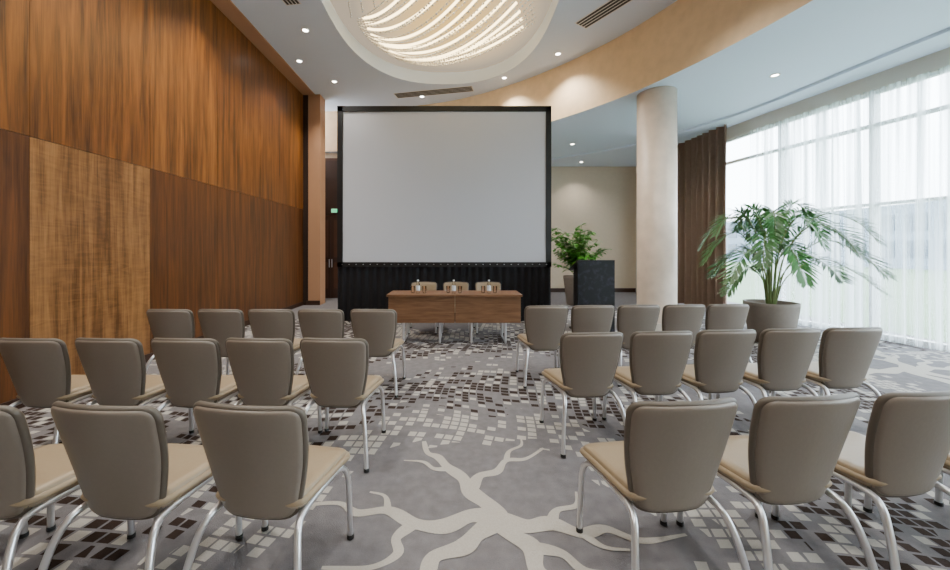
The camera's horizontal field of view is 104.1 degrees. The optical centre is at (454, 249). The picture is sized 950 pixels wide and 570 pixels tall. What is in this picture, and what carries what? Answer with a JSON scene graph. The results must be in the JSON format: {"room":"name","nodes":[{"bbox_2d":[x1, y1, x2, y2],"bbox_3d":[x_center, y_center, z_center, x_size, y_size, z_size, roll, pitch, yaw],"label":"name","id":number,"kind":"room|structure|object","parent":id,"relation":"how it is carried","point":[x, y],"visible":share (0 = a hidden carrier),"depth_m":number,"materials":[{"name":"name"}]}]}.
{"room":"event hall","nodes":[
{"label":"event hall","id":0,"kind":"room"},
{"bbox_2d":[0,0,303,408],"bbox_3d":[-4.183,-1.355,3.475,0.235,5.670,12.950,0,0,0],"label":"wall","id":1,"kind":"structure","parent":0,"point":[151,154],"depth_m":4.72,"materials":[{"name":"brown wood"}]},
{"bbox_2d":[210,0,314,94],"bbox_3d":[-3.920,-4.173,3.475,0.320,0.025,12.950,0,0,0],"label":"trim","id":2,"kind":"structure","parent":1,"relation":"attached to","point":[227,7],"depth_m":7.42,"materials":[{"name":"brown wood"}]},
{"bbox_2d":[325,153,336,157],"bbox_3d":[-2.500,-0.750,12.200,5.000,4.460,1.600,0,0,0],"label":"wall","id":3,"kind":"structure","parent":0,"point":[327,155],"depth_m":11.40,"materials":[{"name":"beige paint"}]},
{"bbox_2d":[325,158,337,297],"bbox_3d":[-3.800,-0.670,11.343,1.400,4.300,0.110,0,0,0],"label":"door","id":4,"kind":"structure","parent":3,"relation":"in","point":[331,269],"depth_m":11.34,"materials":[{"name":"brown wood"}]},
{"bbox_2d":[231,0,676,110],"bbox_3d":[-0.110,-4.190,4.125,9.380,0.001,14.250,0,0,0],"label":"ceiling","id":5,"kind":"structure","parent":0,"point":[325,58],"depth_m":7.69,"materials":[{"name":"paint"}]},
{"bbox_2d":[282,0,300,5],"bbox_3d":[-2.800,-4.185,5.950,0.383,0.003,0.779,0,0,0],"label":"ceiling vent","id":6,"kind":"object","parent":5,"relation":"in","point":[288,2],"depth_m":6.26,"materials":[{"name":"grey metal"}]},
{"bbox_2d":[301,28,309,32],"bbox_3d":[-2.850,-4.184,7.050,0.150,0.012,0.150,0,0,0],"label":"recessed light","id":7,"kind":"object","parent":5,"relation":"in","point":[305,30],"visible":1,"depth_m":7.06,"materials":[{"name":"white"}]},
{"bbox_2d":[393,86,473,97],"bbox_3d":[-0.575,-4.185,9.825,2.161,0.003,0.787,0,0,0],"label":"ceiling vent","id":8,"kind":"object","parent":5,"relation":"in","point":[466,88],"depth_m":9.83,"materials":[{"name":"grey metal"}]},
{"bbox_2d":[317,0,562,85],"bbox_3d":[-0.250,-4.337,6.600,4.140,0.306,5.665,0,0,0],"label":"trim","id":9,"kind":"structure","parent":5,"relation":"attached to","point":[490,73],"depth_m":8.56,"materials":[{"name":"paint"}]},
{"bbox_2d":[330,0,551,71],"bbox_3d":[-0.250,-4.490,6.600,4.000,0.001,5.500,0,0,0],"label":"ceiling recess","id":10,"kind":"object","parent":5,"relation":"in","point":[506,50],"visible":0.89,"depth_m":7.43,"materials":[{"name":"beige paint"}]},
{"bbox_2d":[348,0,535,65],"bbox_3d":[-0.566,-4.069,6.429,3.490,0.818,3.381,0,0,26],"label":"crystal chandelier","id":11,"kind":"object","parent":10,"relation":"hanging from","point":[390,46],"visible":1,"depth_m":6.82,"materials":[{"name":"white"}]},
{"bbox_2d":[575,0,632,28],"bbox_3d":[2.600,-4.185,6.500,0.806,0.003,1.012,0,0,0],"label":"ceiling vent","id":12,"kind":"object","parent":5,"relation":"in","point":[610,6],"depth_m":6.52,"materials":[{"name":"grey metal"}]},
{"bbox_2d":[0,292,949,569],"bbox_3d":[1.350,1.540,5.050,13.100,0.120,16.500,0,0,0],"label":"floor","id":13,"kind":"structure","parent":0,"point":[469,402],"depth_m":2.21,"materials":[{"name":"carpet"}]},
{"bbox_2d":[19,517,28,538],"bbox_3d":[-2.478,1.038,1.678,0.544,0.883,0.602,0,0,5],"label":"chair","id":14,"kind":"object","parent":13,"relation":"on","point":[25,532],"visible":0.11,"depth_m":1.90,"materials":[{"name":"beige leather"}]},
{"bbox_2d":[0,338,92,443],"bbox_3d":[-2.917,1.038,2.758,0.544,0.883,0.602,0,0,3],"label":"chair","id":15,"kind":"object","parent":13,"relation":"on","point":[39,369],"visible":0.77,"depth_m":2.55,"materials":[{"name":"beige leather"}]},
{"bbox_2d":[0,405,135,569],"bbox_3d":[-1.924,1.038,1.677,0.544,0.883,0.602,0,0,6],"label":"chair","id":16,"kind":"object","parent":13,"relation":"on","point":[32,480],"visible":0.75,"depth_m":1.51,"materials":[{"name":"beige leather"}]},
{"bbox_2d":[75,338,193,433],"bbox_3d":[-2.383,1.038,2.758,0.544,0.883,0.602,0,0,4],"label":"chair","id":17,"kind":"object","parent":13,"relation":"on","point":[114,368],"visible":0.85,"depth_m":2.56,"materials":[{"name":"beige leather"}]},
{"bbox_2d":[38,401,242,569],"bbox_3d":[-1.371,1.038,1.677,0.544,0.883,0.602,0,0,7],"label":"chair","id":18,"kind":"object","parent":13,"relation":"on","point":[122,460],"visible":0.9,"depth_m":1.47,"materials":[{"name":"beige leather"}]},
{"bbox_2d":[146,309,222,374],"bbox_3d":[-2.922,1.038,3.999,0.544,0.883,0.602,0,0,2],"label":"chair","id":19,"kind":"object","parent":13,"relation":"on","point":[164,323],"visible":0.4,"depth_m":3.77,"materials":[{"name":"beige leather"}]},
{"bbox_2d":[151,338,238,431],"bbox_3d":[-1.858,1.038,2.758,0.544,0.883,0.602,0,0,3],"label":"chair","id":20,"kind":"object","parent":13,"relation":"on","point":[190,369],"visible":0.83,"depth_m":2.55,"materials":[{"name":"beige leather"}]},
{"bbox_2d":[197,309,244,397],"bbox_3d":[-2.397,1.038,3.998,0.544,0.883,0.602,0,0,3],"label":"chair","id":21,"kind":"object","parent":13,"relation":"on","point":[219,325],"visible":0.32,"depth_m":3.77,"materials":[{"name":"beige leather"}]},
{"bbox_2d":[183,401,353,569],"bbox_3d":[-0.801,1.038,1.677,0.544,0.883,0.602,0,0,7],"label":"chair","id":22,"kind":"object","parent":13,"relation":"on","point":[263,464],"visible":1,"depth_m":1.47,"materials":[{"name":"beige leather"}]},
{"bbox_2d":[225,338,322,433],"bbox_3d":[-1.343,1.038,2.758,0.544,0.883,0.602,0,0,4],"label":"chair","id":23,"kind":"object","parent":13,"relation":"on","point":[262,369],"visible":0.84,"depth_m":2.55,"materials":[{"name":"beige leather"}]},
{"bbox_2d":[248,309,302,353],"bbox_3d":[-1.883,1.038,3.999,0.544,0.883,0.602,0,0,2],"label":"chair","id":24,"kind":"object","parent":13,"relation":"on","point":[264,323],"visible":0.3,"depth_m":3.77,"materials":[{"name":"beige leather"}]},
{"bbox_2d":[303,94,324,304],"bbox_3d":[-4.215,-1.355,10.140,1.170,5.670,0.420,0,0,0],"label":"wall pier","id":25,"kind":"object","parent":13,"relation":"on","point":[313,105],"visible":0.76,"depth_m":9.96,"materials":[{"name":"brown"}]},
{"bbox_2d":[295,309,344,374],"bbox_3d":[-1.368,1.038,3.998,0.544,0.883,0.602,0,0,3],"label":"chair","id":26,"kind":"object","parent":13,"relation":"on","point":[314,323],"visible":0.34,"depth_m":3.77,"materials":[{"name":"beige leather"}]},
{"bbox_2d":[300,338,385,472],"bbox_3d":[-0.826,1.038,2.758,0.544,0.883,0.602,0,0,3],"label":"chair","id":27,"kind":"object","parent":13,"relation":"on","point":[336,369],"visible":0.98,"depth_m":2.56,"materials":[{"name":"beige leather"}]},
{"bbox_2d":[350,309,405,397],"bbox_3d":[-0.830,1.038,3.999,0.544,0.883,0.602,0,0,2],"label":"chair","id":28,"kind":"object","parent":13,"relation":"on","point":[378,327],"visible":0.77,"depth_m":3.79,"materials":[{"name":"beige leather"}]},
{"bbox_2d":[408,282,438,333],"bbox_3d":[-0.577,1.038,6.741,0.544,0.883,0.602,0,0,-1],"label":"chair","id":29,"kind":"object","parent":13,"relation":"on","point":[429,285],"visible":0.15,"depth_m":6.94,"materials":[{"name":"beige leather"}]},
{"bbox_2d":[337,106,550,321],"bbox_3d":[-0.220,-0.743,7.943,4.400,4.435,0.714,0,0,0],"label":"projection screen","id":30,"kind":"object","parent":13,"relation":"on","point":[440,195],"visible":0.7,"depth_m":7.62,"materials":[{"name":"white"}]},
{"bbox_2d":[386,290,522,342],"bbox_3d":[-0.007,1.089,6.100,2.135,0.778,0.600,0,0,0],"label":"conference table","id":31,"kind":"object","parent":13,"relation":"on","point":[432,306],"visible":0.88,"depth_m":5.83,"materials":[{"name":"brown wood"}]},
{"bbox_2d":[416,280,419,292],"bbox_3d":[-0.600,0.592,6.000,0.065,0.215,0.065,0,0,0],"label":"water bottle","id":32,"kind":"object","parent":31,"relation":"on","point":[417,283],"visible":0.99,"depth_m":5.98,"materials":[{"name":"clear glass"}]},
{"bbox_2d":[452,280,455,292],"bbox_3d":[-0.020,0.592,6.000,0.065,0.215,0.065,0,0,0],"label":"water bottle","id":33,"kind":"object","parent":31,"relation":"on","point":[453,283],"visible":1,"depth_m":5.97,"materials":[{"name":"clear glass"}]},
{"bbox_2d":[487,280,490,292],"bbox_3d":[0.550,0.592,6.000,0.065,0.215,0.065,0,0,0],"label":"water bottle","id":34,"kind":"object","parent":31,"relation":"on","point":[488,283],"visible":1,"depth_m":5.98,"materials":[{"name":"clear glass"}]},
{"bbox_2d":[442,282,468,333],"bbox_3d":[0.017,1.038,6.741,0.544,0.883,0.602,0,0,1],"label":"chair","id":35,"kind":"object","parent":13,"relation":"on","point":[465,286],"visible":0.15,"depth_m":6.93,"materials":[{"name":"beige leather"}]},
{"bbox_2d":[473,282,503,333],"bbox_3d":[0.621,1.038,6.741,0.544,0.883,0.602,0,0,0],"label":"chair","id":36,"kind":"object","parent":13,"relation":"on","point":[478,285],"visible":0.12,"depth_m":6.93,"materials":[{"name":"beige leather"}]},
{"bbox_2d":[516,305,568,387],"bbox_3d":[0.994,1.038,4.239,0.544,0.883,0.602,0,0,-1],"label":"chair","id":37,"kind":"object","parent":13,"relation":"on","point":[545,325],"visible":0.91,"depth_m":4.04,"materials":[{"name":"beige leather"}]},
{"bbox_2d":[150,331,949,569],"bbox_3d":[0.717,1.477,3.622,10.479,0.002,8.460,0,0,24],"label":"carpet pattern","id":38,"kind":"object","parent":13,"relation":"on","point":[491,518],"visible":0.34,"depth_m":1.98,"materials":[{"name":"grey carpet"}]},
{"bbox_2d":[551,223,611,305],"bbox_3d":[3.276,0.392,10.075,1.718,2.175,1.757,0,0,-40],"label":"potted ficus","id":39,"kind":"object","parent":13,"relation":"on","point":[573,252],"visible":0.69,"depth_m":9.86,"materials":[{"name":"plant"}]},
{"bbox_2d":[539,332,625,457],"bbox_3d":[0.999,1.038,2.938,0.544,0.883,0.602,0,0,-5],"label":"chair","id":40,"kind":"object","parent":13,"relation":"on","point":[589,361],"visible":0.98,"depth_m":2.73,"materials":[{"name":"beige leather"}]},
{"bbox_2d":[558,305,620,386],"bbox_3d":[1.510,1.038,4.269,0.544,0.883,0.602,0,0,-2],"label":"chair","id":41,"kind":"object","parent":13,"relation":"on","point":[584,318],"visible":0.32,"depth_m":4.04,"materials":[{"name":"beige leather"}]},
{"bbox_2d":[569,260,614,331],"bbox_3d":[2.500,0.830,6.800,0.660,1.300,0.500,0,0,0],"label":"podium","id":42,"kind":"object","parent":13,"relation":"on","point":[593,280],"visible":0.65,"depth_m":6.55,"materials":[{"name":"stone"}]},
{"bbox_2d":[636,221,636,283],"bbox_3d":[6.273,-0.590,11.959,0.081,4.100,1.547,0,0,-2],"label":"sheer curtain","id":43,"kind":"object","parent":13,"relation":"on","point":[636,221],"visible":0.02,"depth_m":12.72,"materials":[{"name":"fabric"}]},
{"bbox_2d":[617,305,659,386],"bbox_3d":[2.027,1.038,4.298,0.544,0.883,0.602,0,0,-3],"label":"chair","id":44,"kind":"object","parent":13,"relation":"on","point":[631,319],"visible":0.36,"depth_m":4.07,"materials":[{"name":"beige leather"}]},
{"bbox_2d":[602,331,692,419],"bbox_3d":[1.548,1.038,2.983,0.544,0.883,0.602,0,0,-3],"label":"chair","id":45,"kind":"object","parent":13,"relation":"on","point":[657,359],"visible":0.85,"depth_m":2.78,"materials":[{"name":"beige leather"}]},
{"bbox_2d":[637,86,676,330],"bbox_3d":[3.840,-0.750,7.050,0.720,4.460,0.720,0,0,0],"label":"column","id":46,"kind":"structure","parent":13,"relation":"on","point":[656,106],"depth_m":6.76,"materials":[{"name":"paint"}]},
{"bbox_2d":[576,397,749,569],"bbox_3d":[0.915,1.038,1.717,0.544,0.883,0.602,0,0,-6],"label":"chair","id":47,"kind":"object","parent":13,"relation":"on","point":[668,459],"visible":1,"depth_m":1.51,"materials":[{"name":"beige leather"}]},
{"bbox_2d":[662,304,705,347],"bbox_3d":[2.551,1.038,4.329,0.544,0.883,0.602,0,0,-2],"label":"chair","id":48,"kind":"object","parent":13,"relation":"on","point":[675,317],"visible":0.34,"depth_m":4.10,"materials":[{"name":"beige leather"}]},
{"bbox_2d":[659,329,756,405],"bbox_3d":[2.060,1.038,3.028,0.544,0.883,0.602,0,0,-5],"label":"chair","id":49,"kind":"object","parent":13,"relation":"on","point":[721,357],"visible":0.8,"depth_m":2.82,"materials":[{"name":"beige leather"}]},
{"bbox_2d":[699,304,752,362],"bbox_3d":[3.063,1.038,4.359,0.544,0.883,0.602,0,0,-2],"label":"chair","id":50,"kind":"object","parent":13,"relation":"on","point":[718,316],"visible":0.44,"depth_m":4.13,"materials":[{"name":"beige leather"}]},
{"bbox_2d":[716,328,820,398],"bbox_3d":[2.595,1.038,3.073,0.544,0.883,0.602,0,0,-3],"label":"chair","id":51,"kind":"object","parent":13,"relation":"on","point":[784,356],"visible":0.77,"depth_m":2.87,"materials":[{"name":"beige leather"}]},
{"bbox_2d":[676,392,877,569],"bbox_3d":[1.473,1.038,1.767,0.544,0.883,0.602,0,0,-7],"label":"chair","id":52,"kind":"object","parent":13,"relation":"on","point":[790,453],"visible":0.91,"depth_m":1.56,"materials":[{"name":"beige leather"}]},
{"bbox_2d":[697,197,899,341],"bbox_3d":[5.363,0.317,5.960,2.531,2.325,1.754,0,0,10],"label":"potted palm","id":53,"kind":"object","parent":13,"relation":"on","point":[770,312],"visible":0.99,"depth_m":5.81,"materials":[{"name":"plant"}]},
{"bbox_2d":[764,95,863,328],"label":"sheer curtain","id":54,"kind":"object","parent":13,"relation":"on","point":[853,314],"depth_m":6.79,"materials":[{"name":"fabric"}]},
{"bbox_2d":[771,327,882,397],"bbox_3d":[3.127,1.038,3.118,0.544,0.883,0.602,0,0,-3],"label":"chair","id":55,"kind":"object","parent":13,"relation":"on","point":[846,354],"visible":0.76,"depth_m":2.92,"materials":[{"name":"beige leather"}]},
{"bbox_2d":[771,390,949,569],"bbox_3d":[2.028,1.038,1.817,0.544,0.883,0.602,0,0,-8],"label":"chair","id":56,"kind":"object","parent":13,"relation":"on","point":[904,450],"visible":0.78,"depth_m":1.61,"materials":[{"name":"beige leather"}]},
{"bbox_2d":[869,81,900,341],"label":"sheer curtain","id":57,"kind":"object","parent":13,"relation":"on","point":[898,84],"depth_m":5.97,"materials":[{"name":"fabric"}]},
{"bbox_2d":[863,452,949,512],"bbox_3d":[2.594,1.038,1.867,0.544,0.883,0.602,0,0,-6],"label":"chair","id":58,"kind":"object","parent":13,"relation":"on","point":[867,507],"visible":0.08,"depth_m":2.09,"materials":[{"name":"silver metal"}]},
{"bbox_2d":[907,73,929,346],"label":"sheer curtain","id":59,"kind":"object","parent":13,"relation":"on","point":[921,78],"depth_m":5.56,"materials":[{"name":"fabric"}]},
{"bbox_2d":[929,65,949,352],"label":"sheer curtain","id":60,"kind":"object","parent":13,"relation":"on","point":[938,272],"depth_m":5.35,"materials":[{"name":"fabric"}]},
{"bbox_2d":[551,167,636,287],"bbox_3d":[3.300,-0.750,13.075,6.600,4.460,0.150,0,0,0],"label":"wall","id":61,"kind":"structure","parent":0,"point":[604,199],"depth_m":13.00,"materials":[{"name":"beige paint"}]},
{"bbox_2d":[551,288,636,291],"bbox_3d":[3.190,1.410,12.988,6.380,0.140,0.025,0,0,0],"label":"baseboard","id":62,"kind":"structure","parent":61,"relation":"attached to","point":[552,289],"depth_m":12.97,"materials":[{"name":"brown wood"}]},
{"bbox_2d":[325,0,949,157],"bbox_3d":[1.318,-2.980,5.050,12.636,0.001,16.100,0,0,0],"label":"ceiling","id":63,"kind":"structure","parent":0,"point":[819,40],"depth_m":5.91,"materials":[{"name":"paint"}]},
{"bbox_2d":[769,73,780,77],"bbox_3d":[5.450,-2.974,6.300,0.150,0.012,0.150,0,0,0],"label":"recessed light","id":64,"kind":"object","parent":63,"relation":"in","point":[775,74],"visible":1,"depth_m":6.31,"materials":[{"name":"white"}]},
{"bbox_2d":[551,31,949,166],"bbox_3d":[4.318,-2.930,5.050,6.636,0.001,16.100,0,0,0],"label":"ceiling","id":65,"kind":"structure","parent":0,"point":[626,156],"depth_m":7.30,"materials":[{"name":"paint"}]},
{"bbox_2d":[677,124,726,307],"bbox_3d":[6.243,-0.730,9.635,0.235,4.380,2.139,0,0,-4],"label":"curtain","id":66,"kind":"object","parent":65,"relation":"hanging from","point":[701,160],"visible":0.7,"depth_m":9.42,"materials":[{"name":"brown fabric"}]},
{"bbox_2d":[635,47,949,174],"bbox_3d":[7.072,-2.815,5.013,0.695,0.330,16.027,0,0,-3],"label":"wall window header","id":67,"kind":"structure","parent":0,"point":[930,63],"depth_m":6.47,"materials":[{"name":"paint"}]},
{"bbox_2d":[325,0,811,150],"bbox_3d":[1.846,-3.585,5.344,4.508,1.210,16.989,0,0,-33],"label":"wall","id":68,"kind":"structure","parent":67,"relation":"attached to","point":[685,33],"depth_m":6.84,"materials":[{"name":"paint"}]},
{"bbox_2d":[551,27,949,159],"bbox_3d":[5.417,-2.955,5.495,3.130,0.050,16.959,0,0,-20],"label":"trim","id":69,"kind":"structure","parent":67,"relation":"attached to","point":[946,29],"depth_m":6.65,"materials":[{"name":"paint"}]},
{"bbox_2d":[726,69,948,351],"bbox_3d":[7.173,-0.590,3.872,0.703,4.140,13.754,0,0,-4],"label":"window","id":70,"kind":"structure","parent":67,"relation":"in","point":[875,119],"depth_m":6.17,"materials":[{"name":"white metal"}]},
{"label":"outside","id":71,"kind":"structure","parent":0,"visible":0},
{"bbox_2d":[726,261,947,341],"bbox_3d":[64.000,1.955,40.000,112.000,0.250,160.000,0,0,0],"label":"ground","id":72,"kind":"structure","parent":71,"point":[751,287],"depth_m":14.26,"materials":[{"name":"white"}]},
{"bbox_2d":[726,200,946,269],"bbox_3d":[49.965,-1.345,41.000,12.070,6.350,78.000,0,0,0],"label":"building","id":73,"kind":"structure","parent":72,"relation":"on","point":[897,211],"depth_m":36.38,"materials":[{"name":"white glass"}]}
]}

